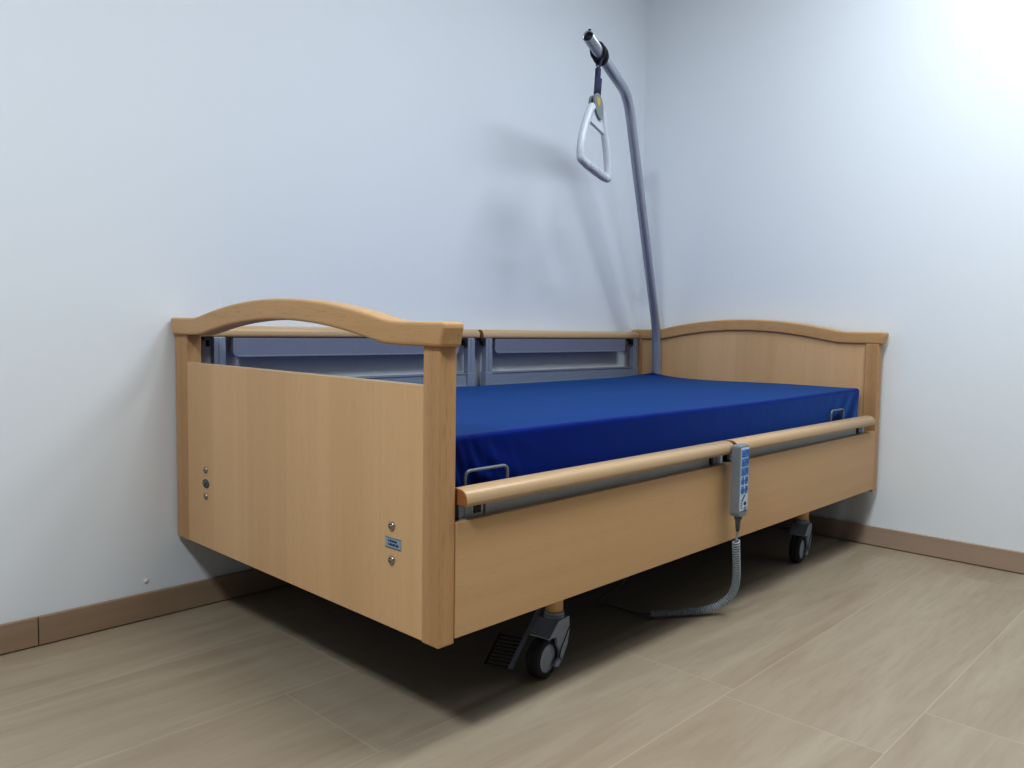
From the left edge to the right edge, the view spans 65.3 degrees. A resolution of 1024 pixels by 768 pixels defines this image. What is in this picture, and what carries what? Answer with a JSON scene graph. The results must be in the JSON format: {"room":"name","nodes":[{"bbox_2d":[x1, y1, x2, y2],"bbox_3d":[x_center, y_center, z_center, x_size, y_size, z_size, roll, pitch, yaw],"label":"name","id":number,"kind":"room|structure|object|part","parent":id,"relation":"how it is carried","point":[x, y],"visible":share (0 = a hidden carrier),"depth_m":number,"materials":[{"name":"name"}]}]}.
{"room":"hospital room","nodes":[
{"label":"hospital room","id":0,"kind":"room"},
{"bbox_2d":[0,0,647,644],"bbox_3d":[-1.817,-0.652,1.152,0.100,2.620,6.802,5,5,44],"label":"wall","id":1,"kind":"structure","parent":0,"point":[161,161],"depth_m":2.20,"materials":[{"name":"white paint"}]},
{"bbox_2d":[0,568,289,654],"bbox_3d":[-1.760,0.620,1.234,0.012,0.068,6.702,5,5,44],"label":"baseboard","id":2,"kind":"structure","parent":1,"relation":"attached to","point":[60,625],"depth_m":2.04,"materials":[{"name":"brown wood"}]},
{"bbox_2d":[0,526,1023,767],"bbox_3d":[-0.017,0.824,-0.442,5.065,0.060,6.902,5,5,44],"label":"floor","id":3,"kind":"structure","parent":0,"point":[849,654],"depth_m":1.74,"materials":[{"name":"beige laminate"}]},
{"bbox_2d":[171,298,888,678],"bbox_3d":[0.220,0.189,2.477,1.081,0.824,2.090,5,5,44],"label":"bed","id":4,"kind":"object","parent":3,"relation":"on","point":[341,490],"visible":0.92,"depth_m":1.76,"materials":[{"name":"brown wood"}]},
{"bbox_3d":[-0.844,0.137,2.088,0.072,0.533,0.038,5,5,44],"label":"post","id":5,"kind":"part","parent":4,"relation":"part of","materials":[{"name":"brown wood"}]},
{"bbox_3d":[-0.785,-0.007,2.136,0.027,0.236,0.038,5,5,44],"label":"guard post","id":6,"kind":"part","parent":4,"relation":"part of","materials":[{"name":"metal"}]},
{"bbox_3d":[-0.488,0.200,1.734,0.940,0.461,0.019,5,5,44],"label":"footboard","id":7,"kind":"part","parent":4,"relation":"part of","materials":[{"name":"brown wood"}]},
{"bbox_3d":[-0.484,-0.138,1.720,1.076,0.091,0.050,5,5,44],"label":"rail","id":8,"kind":"part","parent":4,"relation":"part of","materials":[{"name":"brown wood"}]},
{"bbox_3d":[-0.487,-0.158,2.456,0.052,0.032,1.029,5,5,44],"label":"hand rail","id":9,"kind":"part","parent":4,"relation":"part of","materials":[{"name":"brown wood"}]},
{"bbox_3d":[-0.470,-0.114,2.454,0.018,0.052,0.822,5,5,44],"label":"guard panel","id":10,"kind":"part","parent":4,"relation":"part of","materials":[{"name":"grey plastic"}]},
{"bbox_2d":[386,536,400,550],"bbox_3d":[-0.218,0.292,1.464,0.046,0.019,0.001,5,5,44],"label":"label","id":11,"kind":"object","parent":4,"relation":"attached to","point":[393,543],"depth_m":1.46,"materials":[{"name":"plastic"}]},
{"bbox_3d":[-0.128,0.197,1.399,0.046,0.527,0.038,5,5,44],"label":"post","id":12,"kind":"part","parent":4,"relation":"part of","materials":[{"name":"brown wood"}]},
{"bbox_3d":[-0.093,0.329,1.447,0.027,0.236,0.038,5,5,44],"label":"guard post","id":13,"kind":"part","parent":4,"relation":"part of","materials":[{"name":"metal"}]},
{"bbox_3d":[-0.150,-0.042,2.793,0.027,0.236,0.038,5,5,44],"label":"guard post","id":14,"kind":"part","parent":4,"relation":"part of","materials":[{"name":"metal"}]},
{"bbox_3d":[-0.090,-0.045,2.855,0.027,0.236,0.038,5,5,44],"label":"guard post","id":15,"kind":"part","parent":4,"relation":"part of","materials":[{"name":"metal"}]},
{"bbox_3d":[0.096,0.412,1.789,0.041,0.192,0.041,5,5,44],"label":"leg","id":16,"kind":"part","parent":4,"relation":"part of","materials":[{"name":"brown wood"}]},
{"bbox_3d":[0.210,-0.196,3.177,0.052,0.032,0.947,5,5,44],"label":"hand rail","id":17,"kind":"part","parent":4,"relation":"part of","materials":[{"name":"brown wood"}]},
{"bbox_3d":[0.210,-0.151,3.158,0.018,0.052,0.789,5,5,44],"label":"guard panel","id":18,"kind":"part","parent":4,"relation":"part of","materials":[{"name":"grey plastic"}]},
{"bbox_3d":[0.230,0.181,1.743,0.052,0.032,0.940,5,5,44],"label":"hand rail","id":19,"kind":"part","parent":4,"relation":"part of","materials":[{"name":"brown wood"}]},
{"bbox_3d":[0.225,0.222,1.768,0.018,0.052,0.802,5,5,44],"label":"guard panel","id":20,"kind":"part","parent":4,"relation":"part of","materials":[{"name":"grey plastic"}]},
{"bbox_2d":[583,29,660,374],"bbox_3d":[0.436,-0.514,3.006,0.041,1.302,0.928,3,4,26],"label":"pole","id":21,"kind":"object","parent":4,"relation":"attached to","point":[589,38],"visible":0.77,"depth_m":3.09,"materials":[{"name":"silver metal"}]},
{"bbox_2d":[576,41,611,182],"bbox_3d":[0.275,-0.905,2.640,0.057,0.446,0.210,3,4,28],"label":"grip","id":22,"kind":"object","parent":21,"relation":"hanging from","point":[594,114],"visible":0.94,"depth_m":2.64,"materials":[{"name":"white plastic"}]},
{"bbox_3d":[0.276,-0.803,2.645,0.030,0.243,0.211,4,5,36],"label":"handle","id":23,"kind":"part","parent":22,"relation":"part of","materials":[{"name":"white plastic"}]},
{"bbox_3d":[0.531,-0.080,3.497,0.027,0.236,0.038,5,5,44],"label":"guard post","id":24,"kind":"part","parent":4,"relation":"part of","materials":[{"name":"metal"}]},
{"bbox_3d":[0.562,0.062,3.554,0.046,0.527,0.038,5,5,44],"label":"post","id":25,"kind":"part","parent":4,"relation":"part of","materials":[{"name":"brown wood"}]},
{"bbox_2d":[455,372,858,486],"bbox_3d":[0.211,0.086,2.464,0.956,0.154,1.956,5,5,44],"label":"mattress","id":26,"kind":"object","parent":4,"relation":"on","point":[529,428],"visible":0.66,"depth_m":2.05,"materials":[{"name":"blue fabric"}]},
{"bbox_3d":[0.587,0.309,2.128,0.018,0.208,1.994,5,5,44],"label":"panel","id":27,"kind":"part","parent":4,"relation":"part of","materials":[{"name":"brown wood"}]},
{"bbox_2d":[598,444,748,617],"bbox_3d":[0.424,0.387,2.136,0.386,0.478,0.117,2,4,12],"label":"bed remote control","id":28,"kind":"object","parent":4,"relation":"hanging from","point":[739,460],"visible":0.97,"depth_m":2.06,"materials":[{"name":"grey plastic"}]},
{"bbox_3d":[0.488,0.512,2.139,0.240,0.228,0.095,2,4,11],"label":"coiled cord","id":29,"kind":"part","parent":28,"relation":"part of","materials":[{"name":"grey plastic"}]},
{"bbox_3d":[0.520,0.296,2.080,0.027,0.236,0.038,5,5,44],"label":"guard post","id":30,"kind":"part","parent":4,"relation":"part of","materials":[{"name":"metal"}]},
{"bbox_3d":[0.923,0.055,3.203,0.960,0.545,0.018,5,5,44],"label":"headboard","id":31,"kind":"part","parent":4,"relation":"part of","materials":[{"name":"brown wood"}]},
{"bbox_3d":[0.934,-0.214,3.187,1.076,0.088,0.048,5,5,44],"label":"rail","id":32,"kind":"part","parent":4,"relation":"part of","materials":[{"name":"brown wood"}]},
{"bbox_3d":[0.905,0.144,2.441,0.052,0.032,0.968,5,5,44],"label":"hand rail","id":33,"kind":"part","parent":4,"relation":"part of","materials":[{"name":"brown wood"}]},
{"bbox_3d":[0.990,0.363,2.713,0.041,0.192,0.041,5,5,44],"label":"leg","id":34,"kind":"part","parent":4,"relation":"part of","materials":[{"name":"brown wood"}]},
{"bbox_3d":[0.888,0.186,2.454,0.018,0.052,0.843,5,5,44],"label":"guard panel","id":35,"kind":"part","parent":4,"relation":"part of","materials":[{"name":"grey plastic"}]},
{"bbox_3d":[1.284,0.120,2.859,0.046,0.527,0.038,5,5,44],"label":"post","id":36,"kind":"part","parent":4,"relation":"part of","materials":[{"name":"brown wood"}]},
{"bbox_2d":[640,0,1023,551],"bbox_3d":[2.366,-0.642,1.911,5.065,2.620,0.100,5,5,44],"label":"wall","id":37,"kind":"structure","parent":0,"point":[844,165],"depth_m":2.87,"materials":[{"name":"white paint"}]},
{"bbox_2d":[771,515,1023,573],"bbox_3d":[2.313,0.631,1.952,4.852,0.068,0.012,5,5,44],"label":"baseboard","id":38,"kind":"structure","parent":37,"relation":"attached to","point":[982,555],"depth_m":2.80,"materials":[{"name":"brown wood"}]}
]}

